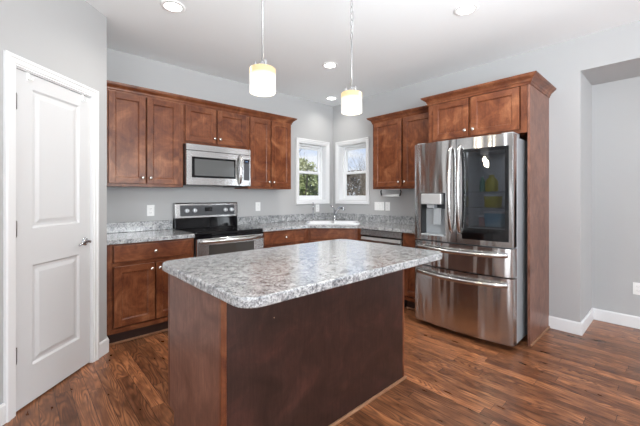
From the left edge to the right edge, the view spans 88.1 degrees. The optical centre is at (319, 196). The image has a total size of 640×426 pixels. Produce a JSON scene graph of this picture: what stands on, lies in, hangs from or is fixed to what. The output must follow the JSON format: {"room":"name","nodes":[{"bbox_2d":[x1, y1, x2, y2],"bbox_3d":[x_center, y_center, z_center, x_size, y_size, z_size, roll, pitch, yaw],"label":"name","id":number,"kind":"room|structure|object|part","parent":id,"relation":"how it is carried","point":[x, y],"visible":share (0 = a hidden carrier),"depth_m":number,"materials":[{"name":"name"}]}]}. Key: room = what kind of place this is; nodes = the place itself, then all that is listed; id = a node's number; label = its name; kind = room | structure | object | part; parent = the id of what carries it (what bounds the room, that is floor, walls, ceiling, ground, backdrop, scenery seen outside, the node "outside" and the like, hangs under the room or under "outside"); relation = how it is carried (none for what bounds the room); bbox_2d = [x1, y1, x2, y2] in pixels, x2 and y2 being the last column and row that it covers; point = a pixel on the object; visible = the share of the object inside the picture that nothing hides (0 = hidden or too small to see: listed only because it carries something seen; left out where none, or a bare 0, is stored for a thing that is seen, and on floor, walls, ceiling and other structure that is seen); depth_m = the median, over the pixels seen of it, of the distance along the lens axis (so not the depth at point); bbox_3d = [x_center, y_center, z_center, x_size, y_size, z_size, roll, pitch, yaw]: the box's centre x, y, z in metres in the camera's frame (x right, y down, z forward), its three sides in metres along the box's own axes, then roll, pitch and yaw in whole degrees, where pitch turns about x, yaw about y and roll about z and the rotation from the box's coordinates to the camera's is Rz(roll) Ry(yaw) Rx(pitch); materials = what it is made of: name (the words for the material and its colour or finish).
{"room":"kitchen","nodes":[
{"label":"kitchen","id":0,"kind":"room"},
{"bbox_2d":[0,0,106,404],"bbox_3d":[-1.837,-0.095,2.044,0.110,2.753,1.360,0,0,2],"label":"wall","id":1,"kind":"structure","parent":0,"point":[68,38],"depth_m":2.29,"materials":[{"name":"grey paint"}]},
{"bbox_2d":[3,50,98,422],"bbox_3d":[-1.801,0.228,2.240,0.167,2.108,0.741,0,0,2],"label":"door","id":2,"kind":"structure","parent":1,"relation":"in","point":[51,136],"depth_m":2.15,"materials":[{"name":"white paint"}]},
{"bbox_2d":[26,72,33,81],"bbox_3d":[-1.786,-0.729,2.022,0.078,0.054,0.020,0,0,2],"label":"hook","id":3,"kind":"object","parent":2,"relation":"attached to","point":[27,73],"visible":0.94,"depth_m":2.02,"materials":[{"name":"white plastic"}]},
{"bbox_3d":[-1.740,0.340,2.443,0.061,0.062,0.148,0,0,2],"label":"lever handle","id":4,"kind":"part","parent":2,"relation":"part of","materials":[{"name":"silver metal"}]},
{"bbox_2d":[99,337,108,357],"bbox_3d":[-1.756,1.224,2.698,0.045,0.115,0.165,0,0,-14],"label":"baseboard","id":5,"kind":"structure","parent":1,"relation":"attached to","point":[103,345],"depth_m":2.67,"materials":[{"name":"white paint"}]},
{"bbox_2d":[107,48,332,229],"bbox_3d":[-1.842,-0.095,3.648,5.760,2.753,0.160,0,0,-43],"label":"wall","id":6,"kind":"structure","parent":0,"point":[314,121],"depth_m":4.02,"materials":[{"name":"grey paint"}]},
{"bbox_2d":[107,220,172,232],"bbox_3d":[-1.922,0.316,3.448,0.738,0.102,0.019,0,0,-43],"label":"backsplash","id":7,"kind":"structure","parent":6,"relation":"attached to","point":[119,227],"depth_m":3.46,"materials":[{"name":"grey stone"}]},
{"bbox_2d":[107,90,182,187],"bbox_3d":[-1.800,-0.537,3.321,0.738,0.887,0.374,0,0,-43],"label":"upper cabinet","id":8,"kind":"object","parent":6,"relation":"attached to","point":[145,135],"visible":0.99,"depth_m":3.20,"materials":[{"name":"brown wood"}]},
{"bbox_3d":[-1.812,-0.542,3.112,0.308,0.841,0.020,0,0,-43],"label":"door","id":9,"kind":"part","parent":8,"relation":"part of","materials":[{"name":"brown wood"}]},
{"bbox_3d":[-1.576,-0.542,3.329,0.306,0.841,0.020,0,0,-43],"label":"door","id":10,"kind":"part","parent":8,"relation":"part of","materials":[{"name":"brown wood"}]},
{"bbox_2d":[107,80,296,124],"bbox_3d":[-1.252,-0.999,3.821,2.226,0.082,0.384,0,0,-43],"label":"crown molding","id":11,"kind":"structure","parent":8,"relation":"attached to","point":[111,85],"depth_m":3.50,"materials":[{"name":"brown wood"}]},
{"bbox_2d":[147,205,153,215],"bbox_3d":[-1.819,0.154,3.553,0.075,0.118,0.010,0,0,-43],"label":"wall outlet","id":12,"kind":"object","parent":6,"relation":"attached to","point":[150,208],"visible":1,"depth_m":3.55,"materials":[{"name":"white plastic"}]},
{"bbox_2d":[183,105,247,149],"bbox_3d":[-1.246,-0.768,3.832,0.763,0.424,0.374,0,0,-43],"label":"upper cabinet","id":13,"kind":"object","parent":6,"relation":"attached to","point":[202,126],"visible":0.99,"depth_m":3.69,"materials":[{"name":"brown wood"}]},
{"bbox_3d":[-1.291,-0.773,3.592,0.344,0.378,0.020,0,0,-43],"label":"door","id":14,"kind":"part","parent":13,"relation":"part of","materials":[{"name":"brown wood"}]},
{"bbox_2d":[183,143,250,187],"bbox_3d":[-1.217,-0.327,3.800,0.760,0.446,0.459,0,0,-43],"label":"microwave","id":15,"kind":"object","parent":13,"relation":"attached to","point":[203,165],"visible":0.99,"depth_m":3.64,"materials":[{"name":"silver metal"}]},
{"bbox_3d":[-1.149,-0.300,3.649,0.655,0.360,0.026,0,0,-43],"label":"door","id":16,"kind":"part","parent":15,"relation":"part of","materials":[{"name":"silver metal"}]},
{"bbox_3d":[-0.916,-0.304,3.810,0.036,0.345,0.067,0,0,-27],"label":"handle","id":17,"kind":"part","parent":15,"relation":"part of","materials":[{"name":"silver metal"}]},
{"bbox_3d":[-1.022,-0.773,3.840,0.365,0.378,0.020,0,0,-43],"label":"door","id":18,"kind":"part","parent":13,"relation":"part of","materials":[{"name":"brown wood"}]},
{"bbox_2d":[256,202,259,210],"bbox_3d":[-0.836,0.139,4.460,0.075,0.118,0.010,0,0,-43],"label":"wall outlet","id":19,"kind":"object","parent":6,"relation":"attached to","point":[257,203],"visible":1,"depth_m":4.46,"materials":[{"name":"white plastic"}]},
{"bbox_2d":[235,117,290,189],"bbox_3d":[-0.723,-0.537,4.315,0.658,0.887,0.374,0,0,-43],"label":"upper cabinet","id":20,"kind":"object","parent":6,"relation":"attached to","point":[269,142],"visible":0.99,"depth_m":4.18,"materials":[{"name":"brown wood"}]},
{"bbox_3d":[-0.740,-0.542,4.100,0.294,0.841,0.020,0,0,-43],"label":"door","id":21,"kind":"part","parent":20,"relation":"part of","materials":[{"name":"brown wood"}]},
{"bbox_3d":[-0.511,-0.542,4.311,0.300,0.841,0.020,0,0,-43],"label":"door","id":22,"kind":"part","parent":20,"relation":"part of","materials":[{"name":"brown wood"}]},
{"bbox_2d":[296,137,329,204],"bbox_3d":[-0.151,-0.375,5.187,0.687,0.995,0.172,0,0,-43],"label":"window","id":23,"kind":"structure","parent":6,"relation":"in","point":[322,148],"depth_m":5.33,"materials":[{"name":"white paint"}]},
{"bbox_3d":[-0.195,-0.565,5.235,0.495,0.423,0.023,0,0,-43],"label":"sash","id":24,"kind":"part","parent":23,"relation":"part of","materials":[{"name":"clear glass"}]},
{"bbox_3d":[-0.178,-0.183,5.216,0.495,0.420,0.023,0,0,-43],"label":"sash","id":25,"kind":"part","parent":23,"relation":"part of","materials":[{"name":"white plastic"}]},
{"bbox_3d":[-0.159,-0.375,5.195,0.575,0.883,0.150,0,0,-43],"label":"frame","id":26,"kind":"part","parent":23,"relation":"part of","materials":[{"name":"white paint"}]},
{"bbox_2d":[3,307,639,425],"bbox_3d":[1.476,1.322,0.451,6.700,0.080,9.360,0,0,-43],"label":"floor","id":27,"kind":"structure","parent":0,"point":[454,378],"depth_m":2.24,"materials":[{"name":"brown wood"}]},
{"bbox_2d":[107,238,193,345],"bbox_3d":[-1.705,0.844,3.215,0.739,0.873,0.659,0,0,-43],"label":"base cabinet","id":28,"kind":"object","parent":27,"relation":"on","point":[137,283],"visible":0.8,"depth_m":2.92,"materials":[{"name":"brown wood"}]},
{"bbox_3d":[-1.621,0.856,2.899,0.322,0.512,0.020,0,0,-43],"label":"door","id":29,"kind":"part","parent":28,"relation":"part of","materials":[{"name":"brown wood"}]},
{"bbox_3d":[-1.561,1.272,3.059,0.735,0.017,0.014,0,0,-43],"label":"shoe molding","id":30,"kind":"part","parent":28,"relation":"part of","materials":[{"name":"brown wood"}]},
{"bbox_2d":[107,220,194,244],"bbox_3d":[-1.711,0.336,3.219,0.738,0.140,0.642,0,0,-43],"label":"countertop","id":31,"kind":"structure","parent":28,"relation":"on","point":[142,231],"depth_m":3.28,"materials":[{"name":"grey stone"}]},
{"bbox_3d":[-1.497,0.493,3.014,0.659,0.146,0.020,0,0,-43],"label":"drawer","id":32,"kind":"part","parent":28,"relation":"part of","materials":[{"name":"brown wood"}]},
{"bbox_3d":[-1.375,0.856,3.126,0.327,0.512,0.020,0,0,-43],"label":"door","id":33,"kind":"part","parent":28,"relation":"part of","materials":[{"name":"brown wood"}]},
{"bbox_2d":[173,202,262,256],"bbox_3d":[-1.118,0.678,3.694,0.765,1.206,0.742,0,0,-43],"label":"range","id":34,"kind":"object","parent":27,"relation":"on","point":[215,227],"visible":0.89,"depth_m":3.68,"materials":[{"name":"silver metal"}]},
{"bbox_3d":[-1.314,0.164,3.908,0.663,0.120,0.018,0,0,-43],"label":"control panel","id":35,"kind":"part","parent":34,"relation":"part of","materials":[{"name":"grey plastic"}]},
{"bbox_2d":[175,225,262,236],"bbox_3d":[-1.128,0.380,3.705,0.761,0.034,0.605,0,0,-43],"label":"cooktop","id":36,"kind":"object","parent":34,"relation":"in","point":[199,230],"depth_m":3.62,"materials":[{"name":"black glass"}]},
{"bbox_2d":[194,234,262,256],"bbox_3d":[-1.110,0.824,3.685,0.759,0.855,0.718,0,0,-43],"label":"oven","id":37,"kind":"object","parent":34,"relation":"in","point":[204,244],"depth_m":3.40,"materials":[{"name":"silver glass"}]},
{"bbox_3d":[-0.929,0.409,3.489,0.761,0.022,0.032,0,0,-43],"label":"trim","id":38,"kind":"part","parent":34,"relation":"part of","materials":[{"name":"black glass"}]},
{"bbox_2d":[262,228,303,247],"bbox_3d":[-0.629,0.844,4.207,0.640,0.873,0.659,0,0,-43],"label":"base cabinet","id":39,"kind":"object","parent":27,"relation":"on","point":[293,236],"visible":0.24,"depth_m":3.98,"materials":[{"name":"brown wood"}]},
{"bbox_2d":[168,270,406,425],"bbox_3d":[-0.136,0.846,2.114,1.388,0.870,0.702,0,0,-43],"label":"base cabinet","id":40,"kind":"object","parent":27,"relation":"on","point":[319,358],"visible":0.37,"depth_m":1.71,"materials":[{"name":"brown wood"}]},
{"bbox_3d":[-0.848,0.796,1.878,0.021,0.771,0.020,0,0,-43],"label":"corner trim","id":41,"kind":"part","parent":40,"relation":"part of","materials":[{"name":"brown wood"}]},
{"bbox_3d":[-0.630,0.845,1.636,0.012,0.868,0.631,0,0,-43],"label":"panel","id":42,"kind":"part","parent":40,"relation":"part of","materials":[{"name":"brown wood"}]},
{"bbox_3d":[-0.415,0.845,1.412,0.026,0.868,0.023,0,0,-43],"label":"corner trim","id":43,"kind":"part","parent":40,"relation":"part of","materials":[{"name":"brown wood"}]},
{"bbox_2d":[162,239,442,308],"bbox_3d":[-0.036,0.388,2.024,1.506,0.042,0.953,0,0,-43],"label":"countertop","id":44,"kind":"structure","parent":40,"relation":"on","point":[257,278],"depth_m":1.71,"materials":[{"name":"grey stone"}]},
{"bbox_3d":[0.113,1.271,1.875,1.347,0.019,0.014,0,0,-43],"label":"shoe molding","id":45,"kind":"part","parent":40,"relation":"part of","materials":[{"name":"brown wood"}]},
{"bbox_3d":[0.580,0.845,2.331,0.019,0.868,0.021,0,0,-43],"label":"corner trim","id":46,"kind":"part","parent":40,"relation":"part of","materials":[{"name":"brown wood"}]},
{"bbox_2d":[304,228,362,242],"bbox_3d":[0.175,0.844,4.640,1.125,0.873,1.113,0,0,-43],"label":"base cabinet","id":47,"kind":"object","parent":27,"relation":"on","point":[310,234],"visible":0.12,"depth_m":4.24,"materials":[{"name":"brown wood"}]},
{"bbox_2d":[237,212,414,233],"bbox_3d":[0.244,0.336,4.093,1.765,0.140,2.009,0,0,-43],"label":"countertop","id":48,"kind":"structure","parent":47,"relation":"on","point":[405,224],"depth_m":4.44,"materials":[{"name":"grey stone"}]},
{"bbox_2d":[306,221,359,223],"bbox_3d":[0.177,0.443,4.580,0.722,0.177,0.490,0,0,2],"label":"sink","id":49,"kind":"object","parent":48,"relation":"in","point":[307,222],"visible":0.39,"depth_m":4.70,"materials":[{"name":"white ceramic"}]},
{"bbox_2d":[330,205,344,220],"bbox_3d":[0.261,0.238,4.703,0.069,0.231,0.302,0,0,-37],"label":"faucet","id":50,"kind":"object","parent":48,"relation":"on","point":[340,207],"visible":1,"depth_m":4.74,"materials":[{"name":"silver metal"}]},
{"bbox_3d":[0.272,0.210,4.670,0.042,0.138,0.237,0,0,-35],"label":"spout","id":51,"kind":"part","parent":50,"relation":"part of","materials":[{"name":"silver metal"}]},
{"bbox_3d":[0.164,0.483,4.244,0.570,0.127,0.020,0,0,2],"label":"false drawer","id":52,"kind":"part","parent":47,"relation":"part of","materials":[{"name":"brown wood"}]},
{"bbox_2d":[361,229,406,306],"bbox_3d":[0.931,0.847,4.160,0.612,0.866,0.598,0,0,-43],"label":"dishwasher","id":53,"kind":"object","parent":27,"relation":"on","point":[375,236],"visible":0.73,"depth_m":3.92,"materials":[{"name":"silver metal"}]},
{"bbox_3d":[0.711,0.520,3.957,0.014,0.033,0.566,0,0,-43],"label":"handle","id":54,"kind":"part","parent":53,"relation":"part of","materials":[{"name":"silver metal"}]},
{"bbox_3d":[0.732,0.833,3.976,0.043,0.667,0.598,0,0,-43],"label":"door","id":55,"kind":"part","parent":53,"relation":"part of","materials":[{"name":"silver metal"}]},
{"bbox_2d":[403,233,417,309],"bbox_3d":[1.249,0.844,3.844,0.628,0.873,0.278,0,0,-43],"label":"base cabinet","id":56,"kind":"object","parent":27,"relation":"on","point":[408,238],"visible":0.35,"depth_m":3.67,"materials":[{"name":"brown wood"}]},
{"bbox_3d":[1.027,0.856,3.636,0.020,0.512,0.242,0,0,-43],"label":"door","id":57,"kind":"part","parent":56,"relation":"part of","materials":[{"name":"brown wood"}]},
{"bbox_3d":[1.027,0.493,3.636,0.020,0.146,0.242,0,0,-43],"label":"drawer","id":58,"kind":"part","parent":56,"relation":"part of","materials":[{"name":"brown wood"}]},
{"bbox_2d":[415,132,526,346],"bbox_3d":[1.527,0.371,3.269,0.944,1.809,0.905,0,0,-43],"label":"refrigerator","id":59,"kind":"object","parent":27,"relation":"on","point":[478,287],"visible":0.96,"depth_m":2.95,"materials":[{"name":"grey metal"}]},
{"bbox_3d":[1.130,-0.047,3.212,0.135,0.942,0.450,0,0,-43],"label":"french door","id":60,"kind":"part","parent":59,"relation":"part of","materials":[{"name":"silver metal"}]},
{"bbox_3d":[1.183,-0.063,3.009,0.086,0.800,0.036,0,0,-43],"label":"handle","id":61,"kind":"part","parent":59,"relation":"part of","materials":[{"name":"silver metal"}]},
{"bbox_3d":[1.239,-0.063,2.949,0.086,0.800,0.036,0,0,-43],"label":"handle","id":62,"kind":"part","parent":59,"relation":"part of","materials":[{"name":"silver metal"}]},
{"bbox_3d":[1.229,0.495,2.994,0.111,0.052,0.835,0,0,-43],"label":"handle","id":63,"kind":"part","parent":59,"relation":"part of","materials":[{"name":"silver metal"}]},
{"bbox_3d":[1.229,0.742,2.994,0.111,0.052,0.835,0,0,-43],"label":"handle","id":64,"kind":"part","parent":59,"relation":"part of","materials":[{"name":"silver metal"}]},
{"bbox_3d":[1.284,0.553,3.045,0.135,0.234,0.905,0,0,-43],"label":"drawer","id":65,"kind":"part","parent":59,"relation":"part of","materials":[{"name":"silver metal"}]},
{"bbox_3d":[1.284,0.954,3.045,0.135,0.545,0.905,0,0,-43],"label":"freezer drawer","id":66,"kind":"part","parent":59,"relation":"part of","materials":[{"name":"silver metal"}]},
{"bbox_2d":[478,215,484,225],"bbox_3d":[1.546,0.227,3.133,0.105,0.096,0.063,0,0,-43],"label":"tub","id":67,"kind":"object","parent":59,"relation":"on","point":[481,217],"visible":0.62,"depth_m":3.10,"materials":[{"name":"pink plastic"}]},
{"bbox_2d":[479,176,484,191],"bbox_3d":[1.531,-0.118,3.119,0.050,0.150,0.050,0,0,-43],"label":"bottle","id":68,"kind":"object","parent":59,"relation":"on","point":[482,182],"visible":0.96,"depth_m":3.10,"materials":[{"name":"green glass"}]},
{"bbox_3d":[1.438,-0.047,2.877,0.135,0.942,0.450,0,0,-43],"label":"french door","id":69,"kind":"part","parent":59,"relation":"part of","materials":[{"name":"silver metal"}]},
{"bbox_2d":[470,225,504,228],"bbox_3d":[1.759,0.279,3.163,0.665,0.006,0.365,0,0,-43],"label":"shelf","id":70,"kind":"object","parent":59,"relation":"attached to","point":[473,225],"depth_m":2.98,"materials":[{"name":"clear glass"}]},
{"bbox_2d":[474,206,504,208],"bbox_3d":[1.759,0.104,3.163,0.665,0.006,0.365,0,0,-43],"label":"shelf","id":71,"kind":"object","parent":59,"relation":"attached to","point":[503,207],"depth_m":3.14,"materials":[{"name":"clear glass"}]},
{"bbox_2d":[485,173,497,191],"bbox_3d":[1.577,-0.126,3.040,0.110,0.164,0.110,0,0,-43],"label":"bottle","id":72,"kind":"object","parent":59,"relation":"on","point":[491,184],"visible":0.89,"depth_m":3.00,"materials":[{"name":"yellow plastic"}]},
{"bbox_2d":[478,191,504,192],"bbox_3d":[1.759,-0.039,3.163,0.665,0.006,0.365,0,0,-43],"label":"shelf","id":73,"kind":"object","parent":59,"relation":"attached to","point":[490,191],"depth_m":3.19,"materials":[{"name":"clear glass"}]},
{"bbox_2d":[483,195,502,206],"bbox_3d":[1.596,0.042,3.050,0.126,0.116,0.136,0,0,-43],"label":"tub","id":74,"kind":"object","parent":59,"relation":"on","point":[489,200],"visible":0.98,"depth_m":3.00,"materials":[{"name":"yellow plastic"}]},
{"bbox_2d":[483,211,504,226],"bbox_3d":[1.609,0.207,3.035,0.147,0.136,0.168,0,0,-43],"label":"tub","id":75,"kind":"object","parent":59,"relation":"on","point":[492,218],"visible":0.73,"depth_m":2.98,"materials":[{"name":"blue plastic"}]},
{"bbox_3d":[1.609,0.147,3.035,0.147,0.016,0.168,0,0,-43],"label":"lid","id":76,"kind":"part","parent":75,"relation":"part of","materials":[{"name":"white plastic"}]},
{"bbox_2d":[420,71,555,346],"bbox_3d":[1.674,0.120,3.353,0.668,2.321,1.062,0,0,-43],"label":"tall cabinet","id":77,"kind":"object","parent":27,"relation":"on","point":[519,104],"visible":0.98,"depth_m":3.04,"materials":[{"name":"brown wood"}]},
{"bbox_3d":[1.310,-0.765,3.329,0.020,0.370,0.364,0,0,-43],"label":"door","id":78,"kind":"part","parent":77,"relation":"part of","materials":[{"name":"brown wood"}]},
{"bbox_3d":[1.674,-0.999,3.353,0.668,0.082,1.062,0,0,-43],"label":"crown molding","id":79,"kind":"part","parent":77,"relation":"part of","materials":[{"name":"brown wood"}]},
{"bbox_3d":[1.591,-0.765,3.025,0.020,0.370,0.416,0,0,-43],"label":"door","id":80,"kind":"part","parent":77,"relation":"part of","materials":[{"name":"brown wood"}]},
{"bbox_3d":[2.009,0.150,3.035,0.608,2.261,0.020,0,0,-43],"label":"panel","id":81,"kind":"part","parent":77,"relation":"part of","materials":[{"name":"brown wood"}]},
{"bbox_3d":[2.015,1.272,3.019,0.594,0.018,0.012,0,0,-43],"label":"shoe molding","id":82,"kind":"part","parent":77,"relation":"part of","materials":[{"name":"brown wood"}]},
{"bbox_2d":[85,0,639,106],"bbox_3d":[1.476,-1.532,0.451,6.700,0.120,9.360,0,0,-43],"label":"ceiling","id":83,"kind":"structure","parent":0,"point":[396,44],"depth_m":2.99,"materials":[{"name":"white paint"}]},
{"bbox_2d":[160,0,185,12],"bbox_3d":[-1.137,-1.466,2.559,0.180,0.008,0.180,0,0,-43],"label":"recessed light","id":84,"kind":"object","parent":83,"relation":"in","point":[173,6],"visible":1,"depth_m":2.55,"materials":[{"name":"white plastic"}]},
{"bbox_2d":[249,0,275,96],"bbox_3d":[-0.287,-0.993,1.654,0.130,0.956,0.130,0,0,-43],"label":"pendant lamp","id":85,"kind":"object","parent":83,"relation":"hanging from","point":[262,76],"visible":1,"depth_m":1.61,"materials":[{"name":"white glass"}]},
{"bbox_2d":[254,59,266,63],"bbox_3d":[-0.287,-0.655,1.654,0.104,0.041,0.104,0,0,-43],"label":"socket","id":86,"kind":"object","parent":85,"relation":"attached to","point":[265,61],"depth_m":1.64,"materials":[{"name":"silver metal"}]},
{"bbox_3d":[-0.287,-1.061,1.654,0.008,0.781,0.008,0,0,25],"label":"lamp stem","id":87,"kind":"part","parent":85,"relation":"part of","materials":[{"name":"silver metal"}]},
{"bbox_3d":[-0.287,-0.578,1.654,0.130,0.125,0.130,0,0,-43],"label":"lamp shade","id":88,"kind":"part","parent":85,"relation":"part of","materials":[{"name":"white glass"}]},
{"bbox_2d":[322,62,337,68],"bbox_3d":[0.113,-1.466,3.709,0.180,0.008,0.180,0,0,-43],"label":"recessed light","id":89,"kind":"object","parent":83,"relation":"in","point":[329,65],"visible":1,"depth_m":3.70,"materials":[{"name":"white plastic"}]},
{"bbox_2d":[326,96,336,99],"bbox_3d":[0.172,-1.466,4.954,0.180,0.008,0.180,0,0,-43],"label":"recessed light","id":90,"kind":"object","parent":83,"relation":"in","point":[329,97],"visible":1,"depth_m":4.95,"materials":[{"name":"white"}]},
{"bbox_2d":[341,0,361,114],"bbox_3d":[0.196,-0.993,2.045,0.130,0.956,0.130,0,0,-43],"label":"pendant lamp","id":91,"kind":"object","parent":83,"relation":"hanging from","point":[351,99],"visible":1,"depth_m":2.00,"materials":[{"name":"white glass"}]},
{"bbox_3d":[0.196,-0.578,2.045,0.130,0.125,0.130,0,0,-43],"label":"lamp shade","id":92,"kind":"part","parent":91,"relation":"part of","materials":[{"name":"white glass"}]},
{"bbox_3d":[0.196,-1.066,2.045,0.030,0.791,0.016,0,0,2],"label":"lamp stem","id":93,"kind":"part","parent":91,"relation":"part of","materials":[{"name":"silver metal"}]},
{"bbox_2d":[454,3,478,15],"bbox_3d":[1.147,-1.466,2.599,0.180,0.008,0.180,0,0,-43],"label":"recessed light","id":94,"kind":"object","parent":83,"relation":"in","point":[467,8],"visible":1,"depth_m":2.59,"materials":[{"name":"white plastic"}]},
{"bbox_2d":[333,37,583,321],"bbox_3d":[1.368,-0.095,4.299,0.160,2.753,3.236,0,0,-43],"label":"wall","id":95,"kind":"structure","parent":0,"point":[559,63],"depth_m":3.21,"materials":[{"name":"grey paint"}]},
{"bbox_2d":[237,212,414,224],"bbox_3d":[0.244,0.316,4.093,1.765,0.102,2.009,0,0,-43],"label":"backsplash","id":96,"kind":"structure","parent":95,"relation":"attached to","point":[317,216],"depth_m":4.72,"materials":[{"name":"grey stone"}]},
{"bbox_2d":[335,137,368,204],"bbox_3d":[0.541,-0.375,5.171,0.172,0.995,0.689,0,0,-43],"label":"window","id":97,"kind":"structure","parent":95,"relation":"in","point":[342,148],"depth_m":5.33,"materials":[{"name":"white paint"}]},
{"bbox_3d":[0.570,-0.183,5.198,0.023,0.420,0.497,0,0,-43],"label":"sash","id":98,"kind":"part","parent":97,"relation":"part of","materials":[{"name":"white plastic"}]},
{"bbox_3d":[0.589,-0.565,5.216,0.023,0.423,0.497,0,0,-43],"label":"sash","id":99,"kind":"part","parent":97,"relation":"part of","materials":[{"name":"clear glass"}]},
{"bbox_2d":[374,202,383,210],"bbox_3d":[0.846,0.143,4.738,0.010,0.120,0.165,0,0,-43],"label":"light switch","id":100,"kind":"object","parent":95,"relation":"attached to","point":[377,205],"visible":1,"depth_m":4.73,"materials":[{"name":"white plastic"}]},
{"bbox_2d":[385,202,389,210],"bbox_3d":[0.945,0.143,4.631,0.010,0.120,0.075,0,0,-43],"label":"wall outlet","id":101,"kind":"object","parent":95,"relation":"attached to","point":[387,204],"visible":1,"depth_m":4.63,"materials":[{"name":"white plastic"}]},
{"bbox_2d":[366,105,428,188],"bbox_3d":[1.102,-0.567,4.184,0.384,0.947,1.001,0,0,-43],"label":"upper cabinet","id":102,"kind":"object","parent":95,"relation":"attached to","point":[396,135],"visible":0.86,"depth_m":4.11,"materials":[{"name":"brown wood"}]},
{"bbox_3d":[0.864,-0.542,4.234,0.020,0.841,0.417,0,0,-43],"label":"door","id":103,"kind":"part","parent":102,"relation":"part of","materials":[{"name":"brown wood"}]},
{"bbox_2d":[380,189,401,196],"bbox_3d":[0.933,-0.043,4.372,0.040,0.100,0.338,0,0,-43],"label":"paper towel holder","id":104,"kind":"object","parent":102,"relation":"attached to","point":[382,195],"visible":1,"depth_m":4.35,"materials":[{"name":"white plastic"}]},
{"bbox_3d":[1.090,-0.999,4.197,0.384,0.082,0.966,0,0,-43],"label":"crown molding","id":105,"kind":"part","parent":102,"relation":"part of","materials":[{"name":"brown wood"}]},
{"bbox_3d":[1.169,-0.542,3.903,0.020,0.841,0.427,0,0,-43],"label":"door","id":106,"kind":"part","parent":102,"relation":"part of","materials":[{"name":"brown wood"}]},
{"bbox_2d":[549,308,639,335],"bbox_3d":[4.493,1.224,1.227,0.617,0.115,6.010,0,0,-43],"label":"baseboard","id":107,"kind":"structure","parent":95,"relation":"attached to","point":[578,328],"depth_m":3.22,"materials":[{"name":"white paint"}]},
{"bbox_2d":[584,76,591,316],"bbox_3d":[2.647,-0.095,3.357,0.442,2.753,0.116,0,0,-43],"label":"wall","id":108,"kind":"structure","parent":0,"point":[587,86],"depth_m":3.29,"materials":[{"name":"grey paint"}]},
{"bbox_2d":[580,20,639,84],"bbox_3d":[4.582,-1.316,1.142,0.602,0.311,5.764,0,0,-43],"label":"wall header","id":109,"kind":"structure","parent":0,"point":[613,54],"depth_m":2.95,"materials":[{"name":"grey paint"}]},
{"bbox_2d":[592,76,639,316],"bbox_3d":[4.822,-0.095,1.442,0.158,2.753,5.880,0,0,-43],"label":"wall","id":110,"kind":"structure","parent":0,"point":[615,104],"depth_m":3.32,"materials":[{"name":"grey paint"}]},
{"bbox_2d":[633,282,639,294],"bbox_3d":[3.081,0.897,3.204,0.010,0.118,0.075,0,0,-43],"label":"wall outlet","id":111,"kind":"object","parent":110,"relation":"attached to","point":[636,286],"visible":1,"depth_m":3.21,"materials":[{"name":"white plastic"}]},
{"label":"outside","id":112,"kind":"structure","parent":0,"visible":0},
{"bbox_3d":[3.185,1.932,35.391,75.000,0.100,80.000,0,0,-43],"label":"ground","id":113,"kind":"structure","parent":112,"visible":0},
{"bbox_2d":[300,150,308,195],"bbox_3d":[-1.199,-0.690,12.404,2.578,5.151,1.927,0,0,-43],"label":"bare tree","id":114,"kind":"object","parent":113,"relation":"on","point":[300,150],"visible":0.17,"depth_m":12.73,"materials":[{"name":"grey plant"}]},
{"bbox_2d":[299,157,316,189],"bbox_3d":[-1.681,-0.642,26.670,4.652,5.051,4.588,0,0,-43],"label":"leafy tree","id":115,"kind":"object","parent":113,"relation":"on","point":[302,163],"visible":0.09,"depth_m":26.31,"materials":[{"name":"green plant"}]},
{"bbox_2d":[299,174,317,195],"bbox_3d":[-0.459,0.268,17.943,3.176,3.233,3.012,0,0,-43],"label":"evergreen tree","id":116,"kind":"object","parent":113,"relation":"on","point":[312,184],"visible":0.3,"depth_m":17.31,"materials":[{"name":"green plant"}]},
{"bbox_2d":[347,170,364,195],"bbox_3d":[2.994,-0.124,26.285,5.366,4.017,5.320,0,0,-43],"label":"shrub","id":117,"kind":"object","parent":113,"relation":"on","point":[351,176],"visible":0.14,"depth_m":25.22,"materials":[{"name":"grey plant"}]},
{"bbox_2d":[347,151,365,195],"bbox_3d":[2.305,-1.057,19.961,2.555,5.914,4.439,0,0,-36],"label":"bare tree","id":118,"kind":"object","parent":113,"relation":"on","point":[354,151],"visible":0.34,"depth_m":19.62,"materials":[{"name":"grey plant"}]},
{"bbox_2d":[349,154,365,195],"bbox_3d":[2.415,-0.398,15.859,2.220,4.601,2.312,0,0,28],"label":"bare tree","id":119,"kind":"object","parent":113,"relation":"on","point":[364,178],"visible":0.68,"depth_m":15.74,"materials":[{"name":"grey plant"}]},
{"bbox_3d":[-0.965,-0.095,-1.666,0.160,2.753,9.160,0,0,-43],"label":"wall","id":120,"kind":"structure","parent":0,"visible":0},
{"bbox_2d":[0,403,5,425],"bbox_3d":[-2.175,1.224,1.075,0.295,0.115,1.763,0,0,35],"label":"baseboard","id":121,"kind":"structure","parent":120,"relation":"attached to","point":[3,405],"depth_m":1.85,"materials":[{"name":"white paint"}]}
]}

